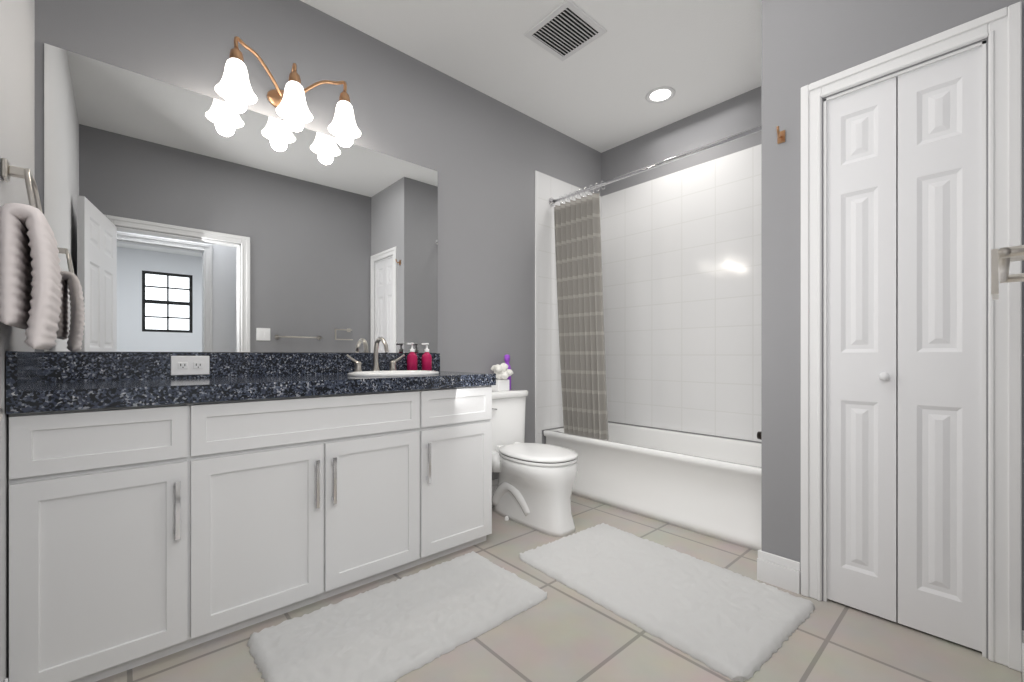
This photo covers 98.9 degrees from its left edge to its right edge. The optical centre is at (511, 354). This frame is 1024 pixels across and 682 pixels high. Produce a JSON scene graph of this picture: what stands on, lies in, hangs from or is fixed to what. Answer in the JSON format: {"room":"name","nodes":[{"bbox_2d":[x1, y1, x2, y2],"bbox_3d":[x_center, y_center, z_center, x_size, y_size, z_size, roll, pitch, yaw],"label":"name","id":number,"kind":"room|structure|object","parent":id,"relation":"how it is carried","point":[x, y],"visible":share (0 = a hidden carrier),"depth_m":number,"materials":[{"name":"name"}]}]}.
{"room":"bathroom","nodes":[
{"label":"bathroom","id":0,"kind":"room"},
{"bbox_2d":[0,0,34,681],"bbox_3d":[-0.904,-0.395,0.573,0.120,2.790,2.660,0,0,-42],"label":"wall","id":1,"kind":"structure","parent":0,"point":[17,83],"depth_m":1.25,"materials":[{"name":"grey paint"}]},
{"bbox_2d":[0,404,3,420],"bbox_3d":[-0.303,-0.022,0.176,0.187,2.020,0.792,0,0,-42],"label":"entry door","id":2,"kind":"structure","parent":1,"relation":"in","point":[1,412],"depth_m":0.44,"materials":[{"name":"white"}]},
{"bbox_2d":[6,351,45,392],"bbox_3d":[-1.540,0.045,1.392,0.020,0.110,0.545,0,0,-42],"label":"backsplash","id":3,"kind":"structure","parent":1,"relation":"attached to","point":[23,369],"depth_m":1.29,"materials":[{"name":"black stone"}]},
{"bbox_2d":[0,158,62,349],"bbox_3d":[-1.307,-0.265,1.192,0.104,0.500,0.300,0,0,-42],"label":"towel ring","id":4,"kind":"object","parent":1,"relation":"attached to","point":[28,243],"visible":1,"depth_m":1.10,"materials":[{"name":"silver metal"}]},
{"bbox_2d":[35,0,600,479],"bbox_3d":[-0.518,-0.395,2.786,3.810,2.790,0.120,0,0,-42],"label":"wall","id":5,"kind":"structure","parent":0,"point":[485,156],"depth_m":2.65,"materials":[{"name":"grey paint"}]},
{"bbox_2d":[44,43,437,352],"bbox_3d":[-1.096,-0.582,2.180,1.690,1.137,0.005,0,0,-42],"label":"vanity mirror","id":6,"kind":"object","parent":5,"relation":"attached to","point":[179,219],"visible":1,"depth_m":1.97,"materials":[{"name":"clear glass"}]},
{"bbox_2d":[46,353,439,380],"bbox_3d":[-1.096,0.045,2.170,1.720,0.110,0.020,0,0,-42],"label":"backsplash","id":7,"kind":"structure","parent":5,"relation":"attached to","point":[59,366],"depth_m":1.90,"materials":[{"name":"black stone"}]},
{"bbox_2d":[171,356,208,374],"bbox_3d":[-1.387,0.045,1.890,0.135,0.082,0.008,0,0,-42],"label":"outlet","id":8,"kind":"object","parent":7,"relation":"attached to","point":[189,365],"visible":1,"depth_m":1.89,"materials":[{"name":"white plastic"}]},
{"bbox_2d":[215,36,360,138],"bbox_3d":[-1.044,-1.259,2.084,0.626,0.254,0.222,0,0,-42],"label":"sconce","id":9,"kind":"object","parent":5,"relation":"attached to","point":[288,102],"visible":1,"depth_m":2.04,"materials":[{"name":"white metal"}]},
{"bbox_2d":[492,479,497,495],"bbox_3d":[-0.143,0.935,3.033,0.859,0.130,0.014,0,0,-42],"label":"baseboard","id":10,"kind":"structure","parent":5,"relation":"attached to","point":[494,482],"depth_m":3.04,"materials":[{"name":"white wood"}]},
{"bbox_2d":[535,171,537,442],"bbox_3d":[0.188,-0.200,3.332,0.030,2.400,0.010,0,0,-42],"label":"tile edge","id":11,"kind":"structure","parent":5,"relation":"attached to","point":[536,306],"depth_m":3.32,"materials":[{"name":"white"}]},
{"bbox_2d":[538,430,541,443],"bbox_3d":[0.212,0.788,3.356,0.038,0.423,0.008,0,0,-42],"label":"tile","id":12,"kind":"structure","parent":5,"relation":"attached to","point":[540,436],"depth_m":3.36,"materials":[{"name":"white tile"}]},
{"bbox_2d":[538,171,601,430],"bbox_3d":[0.496,-0.411,3.610,0.800,1.977,0.008,0,0,-42],"label":"tile","id":13,"kind":"structure","parent":5,"relation":"attached to","point":[550,410],"depth_m":3.42,"materials":[{"name":"white tile"}]},
{"bbox_2d":[300,0,760,152],"bbox_3d":[0.343,-1.830,1.826,3.810,0.080,2.860,0,0,-42],"label":"ceiling","id":14,"kind":"structure","parent":0,"point":[697,56],"depth_m":2.61,"materials":[{"name":"white paint"}]},
{"bbox_2d":[524,0,606,60],"bbox_3d":[0.294,-1.780,2.427,0.330,0.019,0.330,0,0,-42],"label":"ceiling vent","id":15,"kind":"object","parent":14,"relation":"in","point":[566,29],"visible":1,"depth_m":2.41,"materials":[{"name":"white"}]},
{"bbox_2d":[646,86,675,102],"bbox_3d":[1.020,-1.784,3.011,0.196,0.010,0.196,0,0,-42],"label":"recessed light","id":16,"kind":"object","parent":14,"relation":"in","point":[662,94],"visible":1,"depth_m":3.00,"materials":[{"name":"white"}]},
{"bbox_2d":[96,494,1022,681],"bbox_3d":[0.343,1.030,1.826,3.810,0.060,2.860,0,0,-42],"label":"floor","id":17,"kind":"structure","parent":0,"point":[562,633],"depth_m":1.50,"materials":[{"name":"tile"}]},
{"bbox_2d":[6,381,495,681],"bbox_3d":[-0.914,0.580,1.960,1.712,0.840,0.576,0,0,-42],"label":"bathroom vanity","id":18,"kind":"object","parent":17,"relation":"on","point":[157,510],"depth_m":1.52,"materials":[{"name":"white wood"}]},
{"bbox_2d":[6,373,495,408],"bbox_3d":[-0.914,0.130,1.967,1.720,0.059,0.565,0,0,-42],"label":"countertop","id":19,"kind":"structure","parent":18,"relation":"on","point":[146,388],"depth_m":1.55,"materials":[{"name":"black stone"}]},
{"bbox_2d":[346,337,405,368],"bbox_3d":[-0.708,0.001,2.362,0.336,0.198,0.166,0,0,-42],"label":"faucet","id":20,"kind":"object","parent":19,"relation":"on","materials":[{"name":"silver metal"}]},
{"bbox_2d":[334,369,453,376],"bbox_3d":[-0.598,0.168,2.238,0.470,0.165,0.370,0,0,-42],"label":"sink","id":21,"kind":"object","parent":19,"relation":"in","point":[345,372],"depth_m":2.31,"materials":[{"name":"white ceramic"}]},
{"bbox_2d":[407,343,416,369],"bbox_3d":[-0.582,0.014,2.548,0.064,0.171,0.060,0,0,-42],"label":"soap bottle","id":22,"kind":"object","parent":19,"relation":"on","point":[411,360],"visible":0.9,"depth_m":2.53,"materials":[{"name":"pink plastic"}]},
{"bbox_2d":[421,343,431,369],"bbox_3d":[-0.511,0.014,2.618,0.064,0.171,0.060,0,0,-42],"label":"soap bottle","id":23,"kind":"object","parent":19,"relation":"on","point":[426,360],"visible":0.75,"depth_m":2.60,"materials":[{"name":"pink plastic"}]},
{"bbox_2d":[247,551,546,681],"bbox_3d":[-0.387,0.986,1.675,1.008,0.028,0.538,0,0,-42],"label":"area rug","id":24,"kind":"object","parent":17,"relation":"on","point":[393,631],"visible":1,"depth_m":1.58,"materials":[{"name":"white fabric"}]},
{"bbox_2d":[490,389,577,536],"bbox_3d":[0.075,0.620,2.717,0.444,0.760,0.751,0,0,-42],"label":"toilet","id":25,"kind":"object","parent":17,"relation":"on","point":[534,488],"visible":0.94,"depth_m":2.54,"materials":[{"name":"white ceramic"}]},
{"bbox_2d":[491,363,512,390],"bbox_3d":[-0.069,0.146,2.943,0.171,0.186,0.151,0,0,-42],"label":"flower pot","id":26,"kind":"object","parent":25,"relation":"on","point":[502,372],"visible":1,"depth_m":2.90,"materials":[{"name":"white ceramic"}]},
{"bbox_2d":[504,355,510,389],"bbox_3d":[-0.034,0.118,3.040,0.056,0.243,0.055,0,0,-42],"label":"spray bottle","id":27,"kind":"object","parent":25,"relation":"on","point":[506,358],"visible":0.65,"depth_m":3.02,"materials":[{"name":"purple plastic"}]},
{"bbox_2d":[543,422,760,550],"bbox_3d":[1.058,0.790,3.007,0.748,0.420,1.637,0,0,-42],"label":"bathtub","id":28,"kind":"object","parent":17,"relation":"on","point":[708,485],"visible":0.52,"depth_m":2.71,"materials":[{"name":"white ceramic"}]},
{"bbox_2d":[519,523,814,681],"bbox_3d":[0.614,0.986,1.950,0.718,0.028,1.112,0,0,-42],"label":"area rug","id":29,"kind":"object","parent":17,"relation":"on","point":[732,625],"visible":1,"depth_m":1.78,"materials":[{"name":"white fabric"}]},
{"bbox_2d":[601,86,760,442],"bbox_3d":[1.724,-0.395,2.930,0.120,2.790,2.660,0,0,-42],"label":"wall","id":30,"kind":"structure","parent":0,"point":[738,114],"depth_m":3.30,"materials":[{"name":"grey paint"}]},
{"bbox_2d":[602,144,760,441],"bbox_3d":[1.342,-0.411,3.260,0.008,1.977,1.642,0,0,-42],"label":"tile","id":31,"kind":"structure","parent":30,"relation":"attached to","point":[681,263],"depth_m":3.28,"materials":[{"name":"white tile"}]},
{"bbox_2d":[761,0,791,559],"bbox_3d":[1.542,-0.395,2.257,1.050,2.790,0.120,0,0,-42],"label":"wall","id":32,"kind":"structure","parent":0,"point":[776,291],"depth_m":1.91,"materials":[{"name":"grey paint"}]},
{"bbox_2d":[549,126,760,205],"bbox_3d":[0.858,-1.200,2.827,0.068,0.067,1.641,0,0,-42],"label":"shower curtain rod","id":33,"kind":"object","parent":32,"relation":"attached to","point":[552,201],"visible":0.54,"depth_m":2.72,"materials":[{"name":"silver metal"}]},
{"bbox_2d":[554,181,608,439],"bbox_3d":[0.499,-0.312,3.244,0.081,1.819,0.492,0,0,-42],"label":"shower curtain","id":34,"kind":"object","parent":33,"relation":"hanging from","point":[577,224],"visible":0.98,"depth_m":3.21,"materials":[{"name":"beige fabric"}]},
{"bbox_2d":[757,431,760,439],"bbox_3d":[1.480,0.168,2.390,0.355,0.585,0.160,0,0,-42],"label":"tub spout","id":35,"kind":"object","parent":32,"relation":"attached to","point":[758,434],"visible":0.08,"depth_m":2.33,"materials":[{"name":"brown metal"}]},
{"bbox_2d":[757,550,790,583],"bbox_3d":[1.215,0.935,2.040,0.302,0.130,0.034,0,0,-42],"label":"baseboard","id":36,"kind":"structure","parent":32,"relation":"attached to","point":[778,571],"depth_m":1.92,"materials":[{"name":"white wood"}]},
{"bbox_2d":[777,126,784,143],"bbox_3d":[1.144,-0.943,1.873,0.054,0.056,0.030,0,0,-42],"label":"robe hook","id":37,"kind":"object","parent":32,"relation":"attached to","point":[780,136],"visible":1,"depth_m":1.88,"materials":[{"name":"orange metal"}]},
{"bbox_2d":[792,0,822,600],"bbox_3d":[1.273,-0.395,1.861,0.120,2.790,0.110,0,0,-42],"label":"wall","id":38,"kind":"structure","parent":0,"point":[807,42],"depth_m":1.84,"materials":[{"name":"grey paint"}]},
{"bbox_2d":[823,0,986,98],"bbox_3d":[1.460,-1.415,1.652,0.120,0.750,0.450,0,0,-42],"label":"wall","id":39,"kind":"structure","parent":0,"point":[856,32],"depth_m":1.65,"materials":[{"name":"grey paint"}]},
{"bbox_2d":[801,1,1021,671],"bbox_3d":[1.450,-0.058,1.644,0.143,2.116,0.602,0,0,-42],"label":"closet door","id":40,"kind":"structure","parent":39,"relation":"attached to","point":[983,44],"depth_m":1.58,"materials":[{"name":"white wood"}]},
{"bbox_2d":[987,0,1023,657],"bbox_3d":[1.640,-0.395,1.451,0.120,2.790,0.090,0,0,-42],"label":"wall","id":41,"kind":"structure","parent":0,"point":[994,5],"depth_m":1.39,"materials":[{"name":"grey paint"}]},
{"bbox_2d":[1022,630,1023,681],"bbox_3d":[1.174,0.935,0.982,1.200,0.130,0.015,0,0,-42],"label":"baseboard","id":42,"kind":"structure","parent":41,"relation":"attached to","point":[1022,630],"depth_m":1.35,"materials":[{"name":"white wood"}]},
{"bbox_3d":[1.625,-0.395,1.296,2.450,2.790,0.120,0,0,-42],"label":"wall","id":43,"kind":"structure","parent":0,"visible":0},
{"bbox_2d":[991,248,1023,299],"bbox_3d":[1.350,-0.225,1.182,0.191,0.131,0.076,0,0,-42],"label":"towel holder","id":44,"kind":"object","parent":43,"relation":"attached to","point":[994,277],"visible":0.77,"depth_m":1.14,"materials":[{"name":"silver metal"}]},
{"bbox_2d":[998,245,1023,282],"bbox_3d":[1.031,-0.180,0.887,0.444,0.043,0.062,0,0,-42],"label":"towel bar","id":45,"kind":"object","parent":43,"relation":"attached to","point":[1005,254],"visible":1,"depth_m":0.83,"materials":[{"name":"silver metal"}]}
]}

